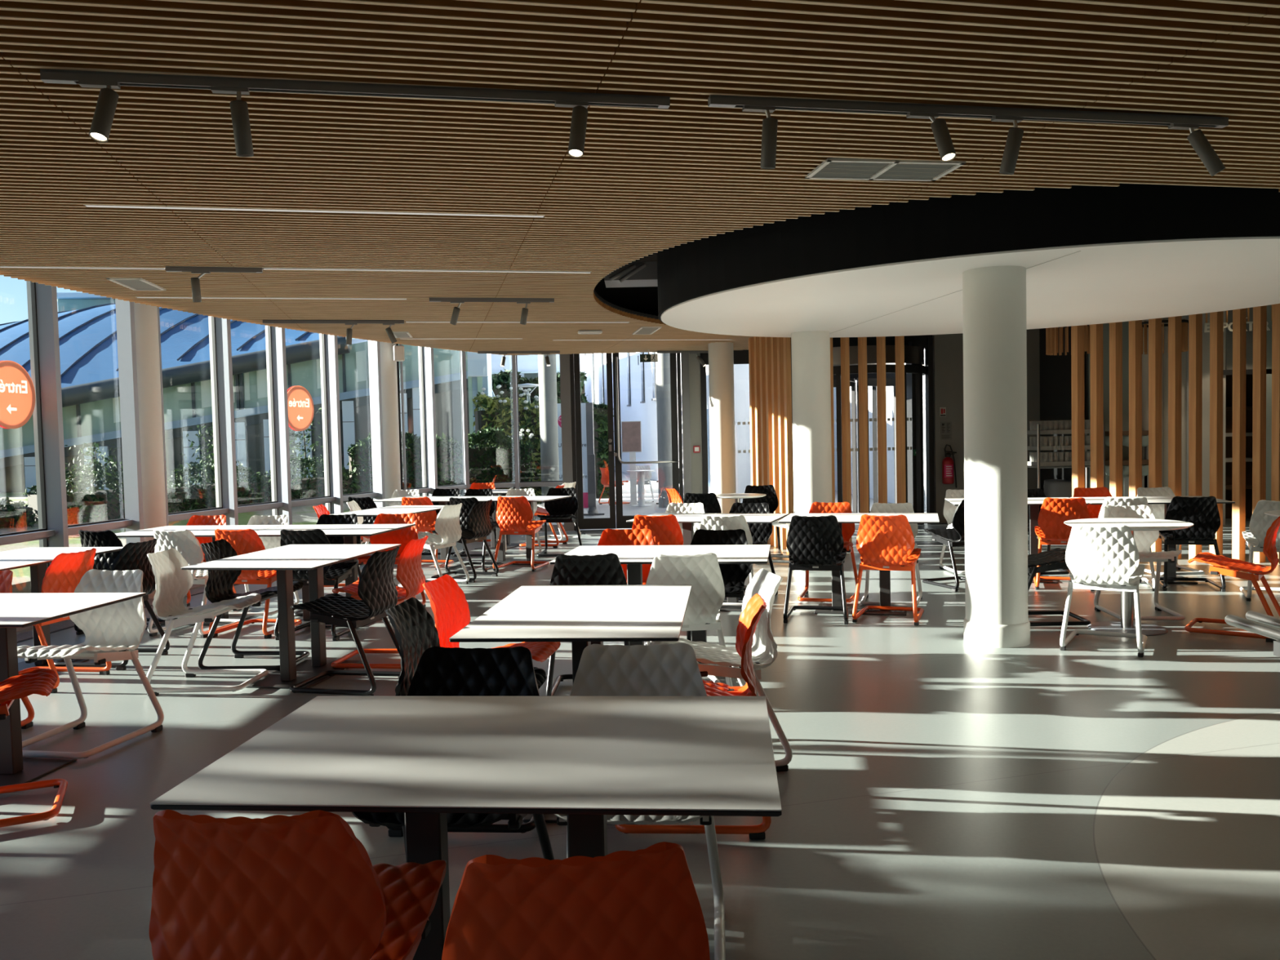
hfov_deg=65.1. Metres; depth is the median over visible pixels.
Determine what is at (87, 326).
curved building
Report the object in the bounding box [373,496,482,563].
dining table
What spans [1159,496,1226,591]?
dining chair
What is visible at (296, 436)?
sapling
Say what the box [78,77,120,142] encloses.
spotlight
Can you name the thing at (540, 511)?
dining chair
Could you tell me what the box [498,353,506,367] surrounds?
spotlight
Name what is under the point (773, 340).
timber post
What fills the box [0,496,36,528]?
hedge
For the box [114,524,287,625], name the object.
dining table
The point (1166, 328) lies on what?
trim
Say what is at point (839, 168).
ceiling vent
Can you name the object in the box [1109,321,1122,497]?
timber post
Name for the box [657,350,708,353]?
track
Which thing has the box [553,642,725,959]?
dining chair
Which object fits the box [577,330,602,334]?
emergency light
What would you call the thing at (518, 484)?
window
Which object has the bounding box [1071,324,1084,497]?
timber post
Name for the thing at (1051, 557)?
dining chair
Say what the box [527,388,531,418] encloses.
flower
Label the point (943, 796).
floor
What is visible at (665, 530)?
dining chair
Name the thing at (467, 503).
dining chair
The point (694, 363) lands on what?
trim
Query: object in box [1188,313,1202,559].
timber post
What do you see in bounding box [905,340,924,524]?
trim
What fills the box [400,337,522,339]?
recessed light
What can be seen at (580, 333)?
diffuser
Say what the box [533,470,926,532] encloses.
ground
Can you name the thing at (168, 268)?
track
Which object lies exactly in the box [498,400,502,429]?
flower
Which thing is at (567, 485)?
dining chair
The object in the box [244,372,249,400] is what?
blind
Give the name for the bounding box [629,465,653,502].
dining chair
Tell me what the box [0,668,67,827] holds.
dining chair
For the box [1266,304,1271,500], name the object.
wall
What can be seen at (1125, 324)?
wall
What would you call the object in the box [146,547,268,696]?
dining chair
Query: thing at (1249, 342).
lintel
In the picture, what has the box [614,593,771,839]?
dining chair
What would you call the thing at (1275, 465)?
timber post
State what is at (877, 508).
dining chair
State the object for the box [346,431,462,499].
hedge
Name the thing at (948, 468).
label
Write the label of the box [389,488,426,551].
dining chair
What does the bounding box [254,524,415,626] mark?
dining table
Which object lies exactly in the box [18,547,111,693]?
dining chair
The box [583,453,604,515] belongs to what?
bollard
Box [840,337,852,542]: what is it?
timber post
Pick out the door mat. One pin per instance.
(589, 532)
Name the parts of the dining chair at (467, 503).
backrest, seat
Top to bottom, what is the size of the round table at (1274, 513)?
0.741 m
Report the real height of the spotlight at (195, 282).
0.223 m
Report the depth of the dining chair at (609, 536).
6.65 m
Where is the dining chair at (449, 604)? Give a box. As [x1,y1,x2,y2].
[422,573,560,662]
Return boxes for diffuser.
[580,333,599,334]
[607,339,691,340]
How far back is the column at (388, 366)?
13.41 m
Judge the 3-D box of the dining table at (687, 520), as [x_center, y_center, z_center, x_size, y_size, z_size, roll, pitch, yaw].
[0.581,0.675,8.293,1.180,0.739,0.790,0,3,18]
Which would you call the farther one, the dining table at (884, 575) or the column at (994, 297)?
the dining table at (884, 575)
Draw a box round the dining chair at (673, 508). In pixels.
[664,502,704,533]
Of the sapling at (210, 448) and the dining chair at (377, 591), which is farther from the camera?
the sapling at (210, 448)
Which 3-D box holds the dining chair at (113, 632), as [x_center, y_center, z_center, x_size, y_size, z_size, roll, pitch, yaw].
[-2.688,0.867,4.833,0.476,0.808,0.567,-1,3,11]
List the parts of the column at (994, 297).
skirting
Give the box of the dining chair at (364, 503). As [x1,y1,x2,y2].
[348,496,377,524]
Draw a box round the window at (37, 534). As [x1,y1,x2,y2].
[0,528,55,631]
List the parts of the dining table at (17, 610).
leg, plate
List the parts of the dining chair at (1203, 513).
seat, seat frame, backrest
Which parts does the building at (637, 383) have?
service door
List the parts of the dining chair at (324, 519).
backrest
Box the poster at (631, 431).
[622,422,640,451]
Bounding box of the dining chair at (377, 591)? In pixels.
[289,546,400,696]
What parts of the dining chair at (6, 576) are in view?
backrest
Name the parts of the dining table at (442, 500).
plate, leg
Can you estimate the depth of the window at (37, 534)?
8.00 m
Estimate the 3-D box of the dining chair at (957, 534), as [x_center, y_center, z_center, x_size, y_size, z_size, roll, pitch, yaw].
[2.878,0.556,9.043,0.476,0.808,0.567,-2,3,-20]
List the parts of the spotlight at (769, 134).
stem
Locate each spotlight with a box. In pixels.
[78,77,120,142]
[191,271,210,302]
[210,86,253,156]
[345,323,357,344]
[382,323,396,343]
[449,301,464,324]
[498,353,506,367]
[516,302,530,324]
[541,353,550,366]
[554,100,588,158]
[689,352,706,366]
[742,105,777,168]
[906,111,955,162]
[991,115,1023,174]
[1168,123,1225,176]
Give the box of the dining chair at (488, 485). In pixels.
[465,482,497,542]
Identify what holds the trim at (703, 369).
on the floor
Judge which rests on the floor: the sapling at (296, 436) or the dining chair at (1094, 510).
the dining chair at (1094, 510)
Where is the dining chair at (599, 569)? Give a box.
[545,553,630,696]
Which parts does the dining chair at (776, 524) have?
seat frame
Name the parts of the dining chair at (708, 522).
backrest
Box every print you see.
[942,423,950,437]
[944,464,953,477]
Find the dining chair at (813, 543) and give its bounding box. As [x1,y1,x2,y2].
[782,515,848,624]
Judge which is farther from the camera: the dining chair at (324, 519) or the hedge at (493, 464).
the hedge at (493, 464)
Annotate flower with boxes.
[496,385,500,416]
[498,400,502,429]
[502,400,506,430]
[523,400,527,429]
[526,393,530,423]
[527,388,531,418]
[533,395,537,424]
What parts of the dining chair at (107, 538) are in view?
backrest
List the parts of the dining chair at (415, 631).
backrest, seat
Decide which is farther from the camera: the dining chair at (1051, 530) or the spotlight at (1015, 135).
the dining chair at (1051, 530)
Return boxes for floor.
[0,518,1279,959]
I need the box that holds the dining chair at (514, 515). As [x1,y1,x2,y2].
[493,496,549,571]
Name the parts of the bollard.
post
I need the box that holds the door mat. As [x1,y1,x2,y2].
[575,528,631,536]
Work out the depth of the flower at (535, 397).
20.83 m
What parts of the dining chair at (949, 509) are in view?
seat, backrest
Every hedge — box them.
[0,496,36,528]
[22,454,359,524]
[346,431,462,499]
[467,425,535,518]
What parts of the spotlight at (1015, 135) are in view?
stem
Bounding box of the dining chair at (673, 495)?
[664,487,683,503]
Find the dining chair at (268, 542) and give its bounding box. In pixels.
[228,514,299,616]
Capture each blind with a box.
[112,396,120,422]
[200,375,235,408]
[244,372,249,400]
[256,368,267,398]
[316,359,320,388]
[355,350,366,382]
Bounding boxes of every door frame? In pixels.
[559,353,573,531]
[832,334,932,349]
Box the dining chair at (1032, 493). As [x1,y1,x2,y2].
[1027,488,1069,575]
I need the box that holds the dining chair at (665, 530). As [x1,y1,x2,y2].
[631,514,683,545]
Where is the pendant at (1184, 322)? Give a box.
[1142,319,1188,354]
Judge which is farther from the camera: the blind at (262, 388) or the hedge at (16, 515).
the blind at (262, 388)
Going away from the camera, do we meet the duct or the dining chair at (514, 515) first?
the duct
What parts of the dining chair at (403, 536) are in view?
seat frame, seat, backrest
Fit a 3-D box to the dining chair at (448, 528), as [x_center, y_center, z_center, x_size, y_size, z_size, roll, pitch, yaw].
[-2.023,0.635,9.770,0.567,0.808,0.476,0,3,22]
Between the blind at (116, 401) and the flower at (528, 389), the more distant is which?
the flower at (528, 389)
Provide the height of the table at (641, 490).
0.740 m
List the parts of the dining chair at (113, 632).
seat, seat frame, backrest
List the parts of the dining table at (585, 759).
leg, leg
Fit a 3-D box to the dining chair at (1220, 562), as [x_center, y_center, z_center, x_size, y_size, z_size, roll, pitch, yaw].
[4.026,0.629,6.780,0.567,0.808,0.476,1,3,37]
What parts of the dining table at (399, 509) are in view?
plate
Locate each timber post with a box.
[748,337,756,485]
[753,336,761,485]
[759,336,768,543]
[764,337,773,546]
[770,337,780,547]
[777,337,786,549]
[782,337,793,551]
[830,337,835,502]
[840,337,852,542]
[857,337,868,513]
[876,336,887,503]
[894,335,906,503]
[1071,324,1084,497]
[1089,323,1103,488]
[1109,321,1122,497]
[1128,320,1142,496]
[1148,318,1161,551]
[1168,315,1181,559]
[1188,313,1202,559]
[1209,311,1223,555]
[1231,307,1246,560]
[1252,305,1266,563]
[1271,303,1279,564]
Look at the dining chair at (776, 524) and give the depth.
10.87 m
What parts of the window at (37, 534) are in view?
rail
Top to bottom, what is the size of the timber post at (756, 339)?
2.720 m
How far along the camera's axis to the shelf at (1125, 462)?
13.58 m
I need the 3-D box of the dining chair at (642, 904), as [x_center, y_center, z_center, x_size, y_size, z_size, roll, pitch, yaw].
[-0.117,0.942,1.769,0.476,0.808,0.567,-2,3,-7]
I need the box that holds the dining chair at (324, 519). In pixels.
[293,513,361,616]
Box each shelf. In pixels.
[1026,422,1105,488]
[1026,465,1090,468]
[1105,430,1148,487]
[1105,459,1148,487]
[1225,374,1253,518]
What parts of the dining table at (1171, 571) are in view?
plate, leg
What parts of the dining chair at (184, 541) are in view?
backrest, seat, seat frame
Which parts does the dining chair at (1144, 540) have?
backrest, seat frame, seat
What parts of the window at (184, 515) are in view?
rail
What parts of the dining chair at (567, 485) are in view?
seat, backrest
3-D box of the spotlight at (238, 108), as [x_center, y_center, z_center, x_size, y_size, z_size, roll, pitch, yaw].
[-1.409,-1.241,3.478,0.124,0.236,0.086,-1,3,0]
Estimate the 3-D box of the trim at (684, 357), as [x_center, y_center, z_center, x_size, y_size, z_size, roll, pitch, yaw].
[0.703,-0.855,15.273,0.115,3.180,0.130,-1,3,0]
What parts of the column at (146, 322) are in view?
skirting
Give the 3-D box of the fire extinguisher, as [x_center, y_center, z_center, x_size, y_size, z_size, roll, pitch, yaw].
[4.639,-0.209,15.039,0.216,0.655,0.172,-1,3,0]
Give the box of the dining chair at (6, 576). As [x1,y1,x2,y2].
[0,569,34,728]
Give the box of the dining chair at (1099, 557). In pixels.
[1059,524,1147,657]
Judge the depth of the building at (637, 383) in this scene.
33.87 m
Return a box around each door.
[569,352,683,530]
[832,345,926,524]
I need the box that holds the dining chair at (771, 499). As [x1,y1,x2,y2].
[742,484,782,555]
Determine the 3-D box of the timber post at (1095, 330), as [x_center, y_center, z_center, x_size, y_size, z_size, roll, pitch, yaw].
[4.957,-0.644,10.887,0.140,2.950,0.070,-3,3,-37]
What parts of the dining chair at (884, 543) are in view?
backrest, seat frame, seat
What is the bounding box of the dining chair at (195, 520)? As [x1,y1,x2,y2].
[186,514,236,606]
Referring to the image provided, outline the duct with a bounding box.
[604,261,657,287]
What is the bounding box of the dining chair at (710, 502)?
[683,492,721,513]
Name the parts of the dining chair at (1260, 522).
seat, seat frame, backrest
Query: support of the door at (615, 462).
on the floor
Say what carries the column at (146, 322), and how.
on the floor
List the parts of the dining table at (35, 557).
leg, plate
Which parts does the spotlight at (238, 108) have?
stem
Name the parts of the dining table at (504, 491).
leg, plate, leg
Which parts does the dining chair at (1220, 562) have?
seat, seat frame, backrest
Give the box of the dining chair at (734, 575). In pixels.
[686,528,751,667]
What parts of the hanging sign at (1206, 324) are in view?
rod, rod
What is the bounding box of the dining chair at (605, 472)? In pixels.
[598,467,630,505]
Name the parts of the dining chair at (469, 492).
backrest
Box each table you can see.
[0,546,123,671]
[0,592,146,786]
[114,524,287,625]
[149,696,782,959]
[180,544,400,688]
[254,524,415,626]
[328,505,444,586]
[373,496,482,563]
[448,584,692,822]
[463,488,522,549]
[476,495,571,564]
[549,544,770,684]
[626,470,655,506]
[626,512,788,611]
[715,493,766,502]
[777,513,939,615]
[944,497,1088,582]
[1063,518,1193,635]
[1070,496,1235,583]
[1264,510,1279,517]
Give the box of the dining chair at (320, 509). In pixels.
[312,504,369,586]
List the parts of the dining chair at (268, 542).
backrest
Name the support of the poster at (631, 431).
attached to the poster board
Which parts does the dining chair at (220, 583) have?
backrest, seat, seat frame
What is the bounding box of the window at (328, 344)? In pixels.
[319,333,377,544]
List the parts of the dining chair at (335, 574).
backrest, seat frame, seat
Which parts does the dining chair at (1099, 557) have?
backrest, seat frame, seat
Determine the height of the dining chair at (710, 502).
0.808 m
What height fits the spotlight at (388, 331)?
0.216 m
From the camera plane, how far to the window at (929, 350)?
15.21 m
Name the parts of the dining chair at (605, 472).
backrest, seat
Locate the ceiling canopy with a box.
[657,182,1279,337]
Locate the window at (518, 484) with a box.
[511,355,564,532]
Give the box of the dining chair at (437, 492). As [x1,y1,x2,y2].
[421,488,462,555]
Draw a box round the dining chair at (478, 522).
[431,499,498,582]
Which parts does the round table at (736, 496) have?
leg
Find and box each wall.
[833,349,926,510]
[932,328,1085,523]
[1085,320,1128,496]
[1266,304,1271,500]
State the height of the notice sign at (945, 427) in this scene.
0.270 m
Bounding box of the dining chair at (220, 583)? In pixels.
[197,538,310,670]
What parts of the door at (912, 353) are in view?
curved pane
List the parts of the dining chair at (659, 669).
seat, seat frame, backrest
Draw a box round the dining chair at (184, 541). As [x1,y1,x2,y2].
[147,528,239,638]
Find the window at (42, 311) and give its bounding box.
[26,280,132,620]
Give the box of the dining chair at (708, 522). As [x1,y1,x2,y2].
[699,514,753,606]
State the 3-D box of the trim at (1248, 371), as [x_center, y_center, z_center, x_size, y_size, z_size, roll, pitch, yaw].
[8.418,-1.494,13.876,0.900,0.070,0.040,-1,3,0]
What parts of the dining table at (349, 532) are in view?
leg, plate, leg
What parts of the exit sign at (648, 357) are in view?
figure panel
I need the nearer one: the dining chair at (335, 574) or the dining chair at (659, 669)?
the dining chair at (659, 669)
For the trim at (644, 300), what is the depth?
11.34 m
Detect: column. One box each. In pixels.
[115,298,144,543]
[133,302,166,598]
[379,342,400,506]
[537,354,559,515]
[655,351,672,507]
[707,342,736,513]
[791,330,832,513]
[962,265,1030,648]
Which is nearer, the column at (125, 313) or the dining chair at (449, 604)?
the dining chair at (449, 604)
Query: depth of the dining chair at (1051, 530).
8.72 m
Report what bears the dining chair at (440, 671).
on the floor
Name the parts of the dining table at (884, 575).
leg, plate, leg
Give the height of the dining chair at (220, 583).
0.808 m
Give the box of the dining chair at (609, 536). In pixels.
[597,528,653,584]
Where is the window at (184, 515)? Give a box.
[157,306,228,588]
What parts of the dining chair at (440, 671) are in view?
seat, backrest, seat frame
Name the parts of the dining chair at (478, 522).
seat, seat frame, backrest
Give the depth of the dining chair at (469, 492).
12.54 m
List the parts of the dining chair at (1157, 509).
backrest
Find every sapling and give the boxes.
[64,441,121,490]
[179,425,236,476]
[288,405,323,478]
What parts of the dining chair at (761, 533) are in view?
backrest, seat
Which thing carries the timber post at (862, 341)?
on the floor
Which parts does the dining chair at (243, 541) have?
backrest, seat frame, seat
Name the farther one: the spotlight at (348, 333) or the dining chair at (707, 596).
the spotlight at (348, 333)
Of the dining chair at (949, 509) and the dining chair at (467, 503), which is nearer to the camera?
the dining chair at (949, 509)
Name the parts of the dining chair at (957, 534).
seat, seat frame, backrest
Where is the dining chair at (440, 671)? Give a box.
[351,646,554,860]
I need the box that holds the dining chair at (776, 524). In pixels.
[767,505,794,563]
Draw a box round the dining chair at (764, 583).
[649,568,792,772]
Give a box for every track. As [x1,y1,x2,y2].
[40,68,670,108]
[165,266,262,272]
[262,320,404,324]
[429,297,554,302]
[477,351,559,353]
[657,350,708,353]
[707,94,1228,128]
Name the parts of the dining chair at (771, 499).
backrest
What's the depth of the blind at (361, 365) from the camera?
21.05 m
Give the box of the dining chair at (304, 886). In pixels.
[148,809,446,959]
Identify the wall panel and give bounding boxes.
[1045,324,1089,355]
[1161,315,1186,496]
[1201,311,1226,524]
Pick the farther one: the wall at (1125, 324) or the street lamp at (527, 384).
the street lamp at (527, 384)
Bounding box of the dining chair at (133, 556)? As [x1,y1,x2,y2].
[53,538,169,670]
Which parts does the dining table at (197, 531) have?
leg, plate, leg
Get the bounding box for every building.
[0,292,469,496]
[351,338,592,402]
[466,351,492,446]
[583,351,751,493]
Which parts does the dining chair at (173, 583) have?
backrest, seat frame, seat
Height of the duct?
0.195 m
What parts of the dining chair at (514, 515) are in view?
backrest, seat frame, seat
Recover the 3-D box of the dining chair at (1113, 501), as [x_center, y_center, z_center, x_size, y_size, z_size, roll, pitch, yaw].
[4.253,0.533,8.843,0.476,0.808,0.567,0,3,20]
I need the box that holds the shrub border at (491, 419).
[471,391,558,506]
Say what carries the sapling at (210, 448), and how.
on the bank
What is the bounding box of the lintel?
[1226,306,1253,369]
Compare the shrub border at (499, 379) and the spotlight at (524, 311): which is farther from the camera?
the shrub border at (499, 379)
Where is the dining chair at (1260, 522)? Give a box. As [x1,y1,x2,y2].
[1240,499,1279,601]
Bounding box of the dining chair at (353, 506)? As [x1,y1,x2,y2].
[346,500,396,577]
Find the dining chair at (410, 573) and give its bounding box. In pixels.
[330,535,428,671]
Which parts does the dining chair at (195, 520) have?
backrest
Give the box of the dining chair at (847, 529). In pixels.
[797,502,859,602]
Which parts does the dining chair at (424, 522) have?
backrest, seat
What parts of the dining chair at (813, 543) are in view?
backrest, seat frame, seat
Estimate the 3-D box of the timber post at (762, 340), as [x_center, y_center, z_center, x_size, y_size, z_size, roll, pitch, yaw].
[1.593,-0.539,12.857,0.062,2.720,0.100,-2,3,-8]
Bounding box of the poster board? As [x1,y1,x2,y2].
[621,421,641,504]
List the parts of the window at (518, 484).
rail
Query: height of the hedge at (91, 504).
0.842 m
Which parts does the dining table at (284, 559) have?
leg, plate, leg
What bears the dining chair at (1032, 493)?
on the floor
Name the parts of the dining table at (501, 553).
leg, plate, leg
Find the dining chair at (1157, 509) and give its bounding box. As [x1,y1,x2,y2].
[1137,486,1204,575]
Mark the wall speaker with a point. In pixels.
(398, 350)
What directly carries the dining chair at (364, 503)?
on the floor
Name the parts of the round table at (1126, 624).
leg, plate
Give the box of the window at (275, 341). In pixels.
[265,325,335,524]
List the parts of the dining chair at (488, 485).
backrest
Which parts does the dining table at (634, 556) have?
leg, leg, plate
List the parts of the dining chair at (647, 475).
backrest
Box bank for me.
[0,490,370,592]
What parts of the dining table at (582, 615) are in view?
plate, leg, leg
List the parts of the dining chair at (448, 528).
seat, seat frame, backrest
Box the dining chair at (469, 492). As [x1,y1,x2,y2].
[453,488,496,556]
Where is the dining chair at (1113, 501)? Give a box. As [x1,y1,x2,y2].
[1097,496,1155,591]
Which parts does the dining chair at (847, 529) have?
backrest, seat, seat frame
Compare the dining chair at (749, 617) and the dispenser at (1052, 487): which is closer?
the dining chair at (749, 617)
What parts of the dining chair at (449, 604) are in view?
backrest, seat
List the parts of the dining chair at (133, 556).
backrest, seat frame, seat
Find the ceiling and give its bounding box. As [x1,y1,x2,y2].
[0,0,1279,355]
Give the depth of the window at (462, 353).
14.93 m
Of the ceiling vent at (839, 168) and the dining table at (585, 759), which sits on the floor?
the dining table at (585, 759)
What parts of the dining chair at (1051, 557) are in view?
seat, seat frame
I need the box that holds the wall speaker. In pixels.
[393,345,404,361]
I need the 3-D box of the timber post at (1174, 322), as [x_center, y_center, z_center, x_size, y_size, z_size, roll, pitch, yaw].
[5.607,-0.642,10.518,0.140,2.950,0.070,-3,3,-37]
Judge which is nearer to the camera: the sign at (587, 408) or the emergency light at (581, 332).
the emergency light at (581, 332)
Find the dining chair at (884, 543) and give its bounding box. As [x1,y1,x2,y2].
[852,514,924,626]
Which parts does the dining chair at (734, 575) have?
backrest, seat, seat frame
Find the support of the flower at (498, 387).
attached to the shrub border at (491, 419)
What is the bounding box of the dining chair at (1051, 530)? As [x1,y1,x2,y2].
[1033,497,1094,591]
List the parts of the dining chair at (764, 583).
seat, seat frame, backrest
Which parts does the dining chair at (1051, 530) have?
seat, seat frame, backrest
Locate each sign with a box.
[557,402,594,507]
[637,349,657,364]
[939,407,946,416]
[940,422,951,439]
[1204,307,1271,332]
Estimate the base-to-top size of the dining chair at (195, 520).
0.808 m
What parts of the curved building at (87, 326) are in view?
white panel, white panel, white panel, white panel, white panel, white panel, white panel, white panel, white panel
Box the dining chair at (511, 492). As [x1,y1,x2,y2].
[505,488,541,557]
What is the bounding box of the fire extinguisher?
[942,444,956,488]
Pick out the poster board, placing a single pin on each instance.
(631, 431)
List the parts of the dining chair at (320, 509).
backrest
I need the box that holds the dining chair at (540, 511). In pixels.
[519,484,568,547]
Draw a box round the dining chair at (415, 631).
[385,597,546,836]
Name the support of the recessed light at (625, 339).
in the ceiling
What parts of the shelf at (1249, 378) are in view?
shelf, shelf, shelf, shelf, panel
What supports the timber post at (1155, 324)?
on the floor
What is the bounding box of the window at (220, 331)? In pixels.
[208,315,283,524]
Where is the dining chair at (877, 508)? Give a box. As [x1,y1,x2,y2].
[860,502,922,606]
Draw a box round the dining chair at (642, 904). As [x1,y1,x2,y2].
[441,841,710,959]
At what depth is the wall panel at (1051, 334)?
12.87 m
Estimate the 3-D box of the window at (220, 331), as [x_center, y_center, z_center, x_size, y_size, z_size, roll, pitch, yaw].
[-4.279,-0.556,11.028,0.228,3.180,0.938,-1,3,17]
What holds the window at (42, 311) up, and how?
on the floor
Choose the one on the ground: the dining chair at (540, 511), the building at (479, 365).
the building at (479, 365)
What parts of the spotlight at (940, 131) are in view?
stem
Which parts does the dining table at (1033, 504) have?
leg, plate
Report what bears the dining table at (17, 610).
on the floor
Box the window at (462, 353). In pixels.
[459,351,515,496]
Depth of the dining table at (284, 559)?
6.00 m
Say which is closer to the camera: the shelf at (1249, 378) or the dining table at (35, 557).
the dining table at (35, 557)
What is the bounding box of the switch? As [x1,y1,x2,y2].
[693,445,700,453]
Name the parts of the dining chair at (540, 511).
seat frame, seat, backrest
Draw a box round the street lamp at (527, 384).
[517,382,538,403]
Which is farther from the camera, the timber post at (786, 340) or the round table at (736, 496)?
the timber post at (786, 340)
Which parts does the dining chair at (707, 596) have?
backrest, seat frame, seat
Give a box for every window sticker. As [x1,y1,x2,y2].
[0,360,35,428]
[287,385,314,431]
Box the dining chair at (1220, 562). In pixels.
[1184,515,1279,642]
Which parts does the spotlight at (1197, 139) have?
stem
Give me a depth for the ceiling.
4.18 m
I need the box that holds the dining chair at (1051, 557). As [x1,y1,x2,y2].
[1027,548,1090,626]
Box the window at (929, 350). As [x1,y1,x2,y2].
[924,337,934,513]
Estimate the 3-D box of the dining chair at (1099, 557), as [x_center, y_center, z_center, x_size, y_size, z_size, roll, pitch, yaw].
[2.989,0.667,6.447,0.476,0.808,0.567,0,3,31]
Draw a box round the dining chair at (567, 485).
[534,481,581,540]
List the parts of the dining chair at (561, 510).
seat, seat frame, backrest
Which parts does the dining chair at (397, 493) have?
backrest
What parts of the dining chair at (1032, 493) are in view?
backrest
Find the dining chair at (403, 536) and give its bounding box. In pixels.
[357,512,426,607]
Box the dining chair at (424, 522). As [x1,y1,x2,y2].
[401,497,453,569]
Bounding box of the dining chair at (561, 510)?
[536,487,582,556]
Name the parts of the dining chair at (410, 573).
seat, seat frame, backrest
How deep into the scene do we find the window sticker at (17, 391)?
7.99 m
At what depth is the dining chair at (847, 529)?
8.69 m
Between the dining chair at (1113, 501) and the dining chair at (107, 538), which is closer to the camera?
the dining chair at (107, 538)
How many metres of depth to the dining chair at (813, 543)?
7.44 m
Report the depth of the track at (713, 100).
3.92 m
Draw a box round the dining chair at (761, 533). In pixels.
[724,502,777,600]
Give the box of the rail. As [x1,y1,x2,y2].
[1224,610,1279,657]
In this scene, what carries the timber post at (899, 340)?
on the floor
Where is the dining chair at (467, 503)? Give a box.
[444,497,503,572]
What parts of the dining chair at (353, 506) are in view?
backrest, seat frame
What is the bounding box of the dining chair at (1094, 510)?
[1073,486,1111,518]
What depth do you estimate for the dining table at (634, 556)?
5.83 m
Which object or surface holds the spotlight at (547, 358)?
hanging from the track at (478, 352)
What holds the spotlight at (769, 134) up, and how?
attached to the track at (713, 100)
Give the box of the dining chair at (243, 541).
[208,528,302,638]
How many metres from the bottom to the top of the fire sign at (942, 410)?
0.140 m
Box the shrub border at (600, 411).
[592,401,614,497]
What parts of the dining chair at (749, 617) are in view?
seat, backrest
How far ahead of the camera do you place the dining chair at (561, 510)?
12.34 m
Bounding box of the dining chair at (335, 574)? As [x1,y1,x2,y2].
[274,528,359,640]
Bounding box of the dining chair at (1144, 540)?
[1093,504,1185,620]
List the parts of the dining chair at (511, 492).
backrest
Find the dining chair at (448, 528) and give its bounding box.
[397,502,469,587]
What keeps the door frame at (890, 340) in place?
attached to the wall at (948, 348)
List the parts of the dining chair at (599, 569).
backrest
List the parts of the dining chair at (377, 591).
seat, seat frame, backrest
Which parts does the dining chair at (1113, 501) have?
backrest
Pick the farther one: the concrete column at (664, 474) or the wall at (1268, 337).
the concrete column at (664, 474)
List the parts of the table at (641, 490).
leg, plate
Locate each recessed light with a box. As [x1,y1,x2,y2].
[0,266,165,269]
[83,203,544,217]
[135,296,406,299]
[262,267,591,273]
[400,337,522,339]
[405,321,629,323]
[552,338,731,340]
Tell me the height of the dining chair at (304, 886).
0.808 m
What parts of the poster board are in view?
frame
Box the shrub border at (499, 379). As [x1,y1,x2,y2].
[491,368,589,409]
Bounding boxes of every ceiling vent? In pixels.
[106,277,166,290]
[392,331,412,337]
[632,326,662,334]
[804,157,965,181]
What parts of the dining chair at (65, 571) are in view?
seat frame, backrest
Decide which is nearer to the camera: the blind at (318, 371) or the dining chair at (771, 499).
the dining chair at (771, 499)
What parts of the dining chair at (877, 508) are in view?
backrest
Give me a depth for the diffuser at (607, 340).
13.19 m
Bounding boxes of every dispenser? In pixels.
[1043,479,1085,497]
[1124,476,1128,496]
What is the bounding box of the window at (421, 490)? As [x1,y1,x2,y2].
[395,343,431,493]
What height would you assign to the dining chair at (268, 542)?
0.808 m
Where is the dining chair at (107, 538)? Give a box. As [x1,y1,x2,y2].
[74,529,167,635]
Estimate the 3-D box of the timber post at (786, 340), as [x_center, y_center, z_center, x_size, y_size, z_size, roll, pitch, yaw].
[1.774,-0.505,11.991,0.062,2.720,0.100,-2,3,-8]
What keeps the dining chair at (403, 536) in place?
on the floor
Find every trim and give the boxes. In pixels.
[16,553,373,643]
[594,252,657,315]
[680,353,691,498]
[688,352,702,493]
[700,352,708,493]
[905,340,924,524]
[1039,327,1084,492]
[1142,319,1148,488]
[1163,317,1168,487]
[1186,315,1188,496]
[1222,368,1271,375]
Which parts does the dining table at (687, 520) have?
leg, plate, leg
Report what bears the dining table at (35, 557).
on the floor
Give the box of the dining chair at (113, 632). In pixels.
[17,568,164,759]
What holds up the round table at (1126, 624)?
on the floor
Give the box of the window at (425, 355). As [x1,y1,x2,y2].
[417,346,470,496]
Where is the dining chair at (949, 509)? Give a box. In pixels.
[939,488,964,573]
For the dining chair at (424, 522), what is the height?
0.808 m
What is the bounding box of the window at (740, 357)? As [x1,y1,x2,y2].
[705,337,794,513]
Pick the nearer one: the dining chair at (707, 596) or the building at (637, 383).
the dining chair at (707, 596)
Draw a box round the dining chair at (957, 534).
[922,499,964,591]
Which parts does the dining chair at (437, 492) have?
backrest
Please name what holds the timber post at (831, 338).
on the floor
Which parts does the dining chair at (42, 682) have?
seat frame, seat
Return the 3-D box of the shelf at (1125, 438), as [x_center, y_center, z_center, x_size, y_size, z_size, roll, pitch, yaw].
[6.657,-0.192,13.751,0.660,0.960,0.420,-1,3,0]
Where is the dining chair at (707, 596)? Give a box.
[645,552,732,686]
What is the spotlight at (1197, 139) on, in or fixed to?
attached to the track at (713, 100)

